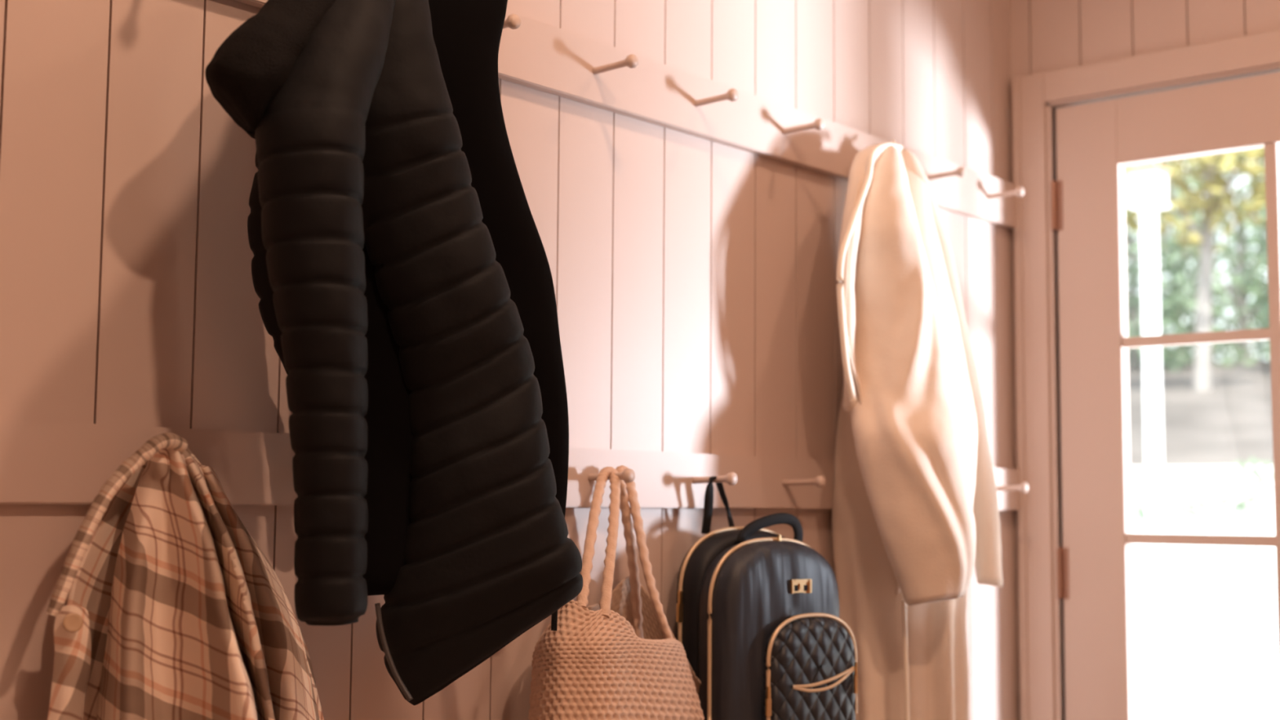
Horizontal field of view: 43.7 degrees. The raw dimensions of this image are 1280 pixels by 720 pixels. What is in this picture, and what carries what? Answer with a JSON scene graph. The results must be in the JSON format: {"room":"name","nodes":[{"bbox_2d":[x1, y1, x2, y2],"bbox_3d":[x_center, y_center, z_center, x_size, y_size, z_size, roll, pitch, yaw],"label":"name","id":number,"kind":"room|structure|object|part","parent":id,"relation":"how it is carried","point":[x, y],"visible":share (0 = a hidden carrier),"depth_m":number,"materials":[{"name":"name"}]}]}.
{"room":"mudroom","nodes":[
{"label":"mudroom","id":0,"kind":"room"},
{"bbox_2d":[0,0,1019,719],"bbox_3d":[-0.679,-0.167,2.073,0.080,2.900,5.060,-4,-7,40],"label":"wall","id":1,"kind":"structure","parent":0,"point":[695,281],"depth_m":2.70,"materials":[{"name":"paint"}]},
{"bbox_2d":[0,418,1028,510],"bbox_3d":[-0.644,0.126,1.940,0.113,0.099,4.946,-4,-7,40],"label":"peg rail","id":2,"kind":"object","parent":1,"relation":"attached to","point":[42,462],"visible":0.55,"depth_m":2.17,"materials":[{"name":"paint"}]},
{"bbox_2d":[46,432,324,719],"bbox_3d":[-0.493,0.368,1.978,0.218,0.543,0.497,-4,-7,40],"label":"jacket","id":3,"kind":"object","parent":2,"relation":"hanging from","point":[173,611],"visible":1,"depth_m":1.91,"materials":[{"name":"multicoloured fabric"}]},
{"bbox_2d":[528,465,704,719],"bbox_3d":[-0.029,0.494,2.564,0.168,0.653,0.487,-2,-6,29],"label":"tote bag","id":4,"kind":"object","parent":2,"relation":"hanging from","point":[618,657],"visible":0.96,"depth_m":2.44,"materials":[{"name":"beige fabric"}]},
{"bbox_3d":[-0.058,0.282,2.506,0.049,0.235,0.254,0,-5,6],"label":"handle","id":5,"kind":"part","parent":4,"relation":"part of","materials":[{"name":"beige fabric"}]},
{"bbox_3d":[0.009,0.333,2.636,0.100,0.318,0.067,-4,-7,40],"label":"handle","id":6,"kind":"part","parent":4,"relation":"part of","materials":[{"name":"beige fabric"}]},
{"bbox_2d":[675,475,857,719],"bbox_3d":[0.222,0.442,2.798,0.291,0.474,0.197,4,-6,-35],"label":"backpack","id":7,"kind":"object","parent":2,"relation":"hanging from","point":[760,627],"visible":0.98,"depth_m":2.73,"materials":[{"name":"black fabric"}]},
{"bbox_3d":[0.069,0.428,2.773,0.012,0.054,0.007,4,-6,-35],"label":"zip pull","id":8,"kind":"part","parent":7,"relation":"part of","materials":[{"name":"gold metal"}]},
{"bbox_3d":[0.216,0.575,2.688,0.011,0.049,0.007,4,-6,-35],"label":"zip pull","id":9,"kind":"part","parent":7,"relation":"part of","materials":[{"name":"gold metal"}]},
{"bbox_3d":[0.231,0.301,2.835,0.145,0.059,0.019,4,-6,-35],"label":"grab handle","id":10,"kind":"part","parent":7,"relation":"part of","materials":[{"name":"black leather"}]},
{"bbox_3d":[0.244,0.323,2.799,0.010,0.034,0.007,4,-6,-35],"label":"zip pull","id":11,"kind":"part","parent":7,"relation":"part of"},
{"bbox_3d":[0.376,0.554,2.784,0.007,0.054,0.007,4,-6,-35],"label":"zip pull","id":12,"kind":"part","parent":7,"relation":"part of","materials":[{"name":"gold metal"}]},
{"bbox_2d":[234,0,1024,228],"bbox_3d":[-0.639,-0.563,2.003,0.113,0.109,4.946,-4,-7,40],"label":"peg rail","id":13,"kind":"object","parent":1,"relation":"attached to","point":[534,54],"visible":0.8,"depth_m":2.94,"materials":[{"name":"paint"}]},
{"bbox_2d":[204,0,582,705],"bbox_3d":[-0.315,-0.096,2.120,0.313,1.101,0.675,-4,-7,40],"label":"coat","id":14,"kind":"object","parent":13,"relation":"hanging from","point":[402,280],"visible":1,"depth_m":2.07,"materials":[{"name":"black fabric"}]},
{"bbox_2d":[204,0,335,139],"bbox_3d":[-0.432,-0.419,1.985,0.120,0.309,0.282,-2,-6,26],"label":"hood","id":15,"kind":"object","parent":14,"relation":"attached to","point":[264,75],"depth_m":1.88,"materials":[{"name":"black fabric"}]},
{"bbox_3d":[-0.333,-0.016,2.132,0.162,0.656,0.083,3,-6,-26],"label":"panel","id":16,"kind":"part","parent":14,"relation":"part of","materials":[{"name":"black fabric"}]},
{"bbox_2d":[831,139,1002,719],"bbox_3d":[0.538,0.325,3.191,0.310,1.594,0.591,-1,-6,19],"label":"coat","id":17,"kind":"object","parent":13,"relation":"hanging from","point":[915,500],"visible":1,"depth_m":3.06,"materials":[{"name":"beige fabric"}]},
{"bbox_3d":[0.465,0.285,3.174,0.119,1.461,0.451,0,-5,10],"label":"panel","id":18,"kind":"part","parent":17,"relation":"part of","materials":[{"name":"beige fabric"}]},
{"bbox_2d":[1009,0,1279,719],"bbox_3d":[2.218,-0.071,2.872,3.480,2.900,0.100,-4,-7,40],"label":"wall","id":19,"kind":"structure","parent":0,"point":[1046,35],"depth_m":3.80,"materials":[{"name":"paint"}]},
{"bbox_2d":[1011,72,1055,719],"bbox_3d":[0.947,0.377,3.819,0.083,2.160,0.026,-4,-7,40],"label":"trim","id":20,"kind":"structure","parent":19,"relation":"attached to","point":[1033,431],"depth_m":3.84,"materials":[{"name":"beige paint"}]},
{"bbox_2d":[1044,29,1279,102],"bbox_3d":[1.398,-0.691,3.547,1.069,0.076,0.020,-4,-7,40],"label":"trim","id":21,"kind":"structure","parent":19,"relation":"attached to","point":[1260,49],"depth_m":3.69,"materials":[{"name":"beige paint"}]},
{"bbox_2d":[1045,63,1279,719],"bbox_3d":[1.420,0.388,3.506,1.042,2.089,0.132,-4,-7,40],"label":"trim","id":22,"kind":"structure","parent":19,"relation":"attached to","point":[1052,271],"depth_m":3.80,"materials":[{"name":"beige paint"}]},
{"bbox_2d":[1050,71,1279,719],"bbox_3d":[1.374,0.388,3.463,1.022,2.060,0.097,-4,-7,40],"label":"door","id":23,"kind":"structure","parent":19,"relation":"in","point":[1095,141],"depth_m":3.73,"materials":[{"name":"beige paint"}]},
{"label":"outside","id":24,"kind":"structure","parent":0,"visible":0},
{"bbox_2d":[1130,466,1279,719],"bbox_3d":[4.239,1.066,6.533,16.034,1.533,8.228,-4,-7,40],"label":"ground","id":25,"kind":"structure","parent":24,"point":[1222,600],"depth_m":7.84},
{"bbox_2d":[1124,163,1170,707],"bbox_3d":[2.143,0.302,6.665,0.141,2.276,0.141,-4,-7,40],"label":"lamp post","id":26,"kind":"object","parent":25,"relation":"on","point":[1148,184],"visible":0.97,"depth_m":6.65,"materials":[{"name":"white metal"}]},
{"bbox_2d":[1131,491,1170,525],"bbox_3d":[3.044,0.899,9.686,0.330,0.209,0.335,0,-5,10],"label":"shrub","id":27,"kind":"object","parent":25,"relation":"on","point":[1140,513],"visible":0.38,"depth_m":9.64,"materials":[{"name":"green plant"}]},
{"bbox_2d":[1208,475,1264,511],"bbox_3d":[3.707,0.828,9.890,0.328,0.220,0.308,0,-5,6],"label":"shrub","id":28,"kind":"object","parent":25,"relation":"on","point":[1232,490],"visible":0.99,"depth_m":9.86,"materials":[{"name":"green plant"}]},
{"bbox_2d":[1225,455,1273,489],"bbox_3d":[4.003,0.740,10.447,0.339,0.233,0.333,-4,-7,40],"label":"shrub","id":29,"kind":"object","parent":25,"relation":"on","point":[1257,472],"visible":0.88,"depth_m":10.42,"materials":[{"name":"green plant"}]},
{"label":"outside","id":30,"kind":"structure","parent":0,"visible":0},
{"bbox_2d":[1128,360,1273,466],"bbox_3d":[11.901,0.013,15.768,57.956,2.458,27.846,-4,-7,40],"label":"road","id":31,"kind":"structure","parent":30,"point":[1227,424],"depth_m":13.76,"materials":[{"name":"asphalt"}]},
{"bbox_2d":[1124,157,1229,371],"bbox_3d":[6.218,-1.389,20.242,2.369,3.874,2.203,-4,-7,40],"label":"tree","id":32,"kind":"object","parent":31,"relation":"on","point":[1132,249],"visible":0.24,"depth_m":19.85,"materials":[{"name":"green plant"}]},
{"bbox_2d":[1124,147,1266,391],"bbox_3d":[5.637,-1.405,16.219,2.021,3.649,2.132,-4,-7,40],"label":"tree","id":33,"kind":"object","parent":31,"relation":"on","point":[1211,206],"visible":0.33,"depth_m":16.08,"materials":[{"name":"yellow plant"}]},
{"bbox_2d":[1126,244,1269,362],"bbox_3d":[9.055,-0.427,26.716,3.683,3.264,3.703,-4,-7,40],"label":"tree","id":34,"kind":"object","parent":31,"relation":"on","point":[1225,301],"visible":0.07,"depth_m":26.05,"materials":[{"name":"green plant"}]},
{"bbox_2d":[1127,154,1270,367],"bbox_3d":[8.165,-0.870,21.662,3.020,4.458,3.079,-4,-7,40],"label":"tree","id":35,"kind":"object","parent":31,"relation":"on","point":[1242,349],"visible":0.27,"depth_m":21.47,"materials":[{"name":"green plant"}]},
{"bbox_2d":[1238,163,1270,346],"bbox_3d":[7.786,-1.358,18.082,1.918,3.639,1.888,-4,-7,40],"label":"tree","id":36,"kind":"object","parent":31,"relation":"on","point":[1258,254],"visible":0.3,"depth_m":18.17,"materials":[{"name":"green plant"}]}
]}

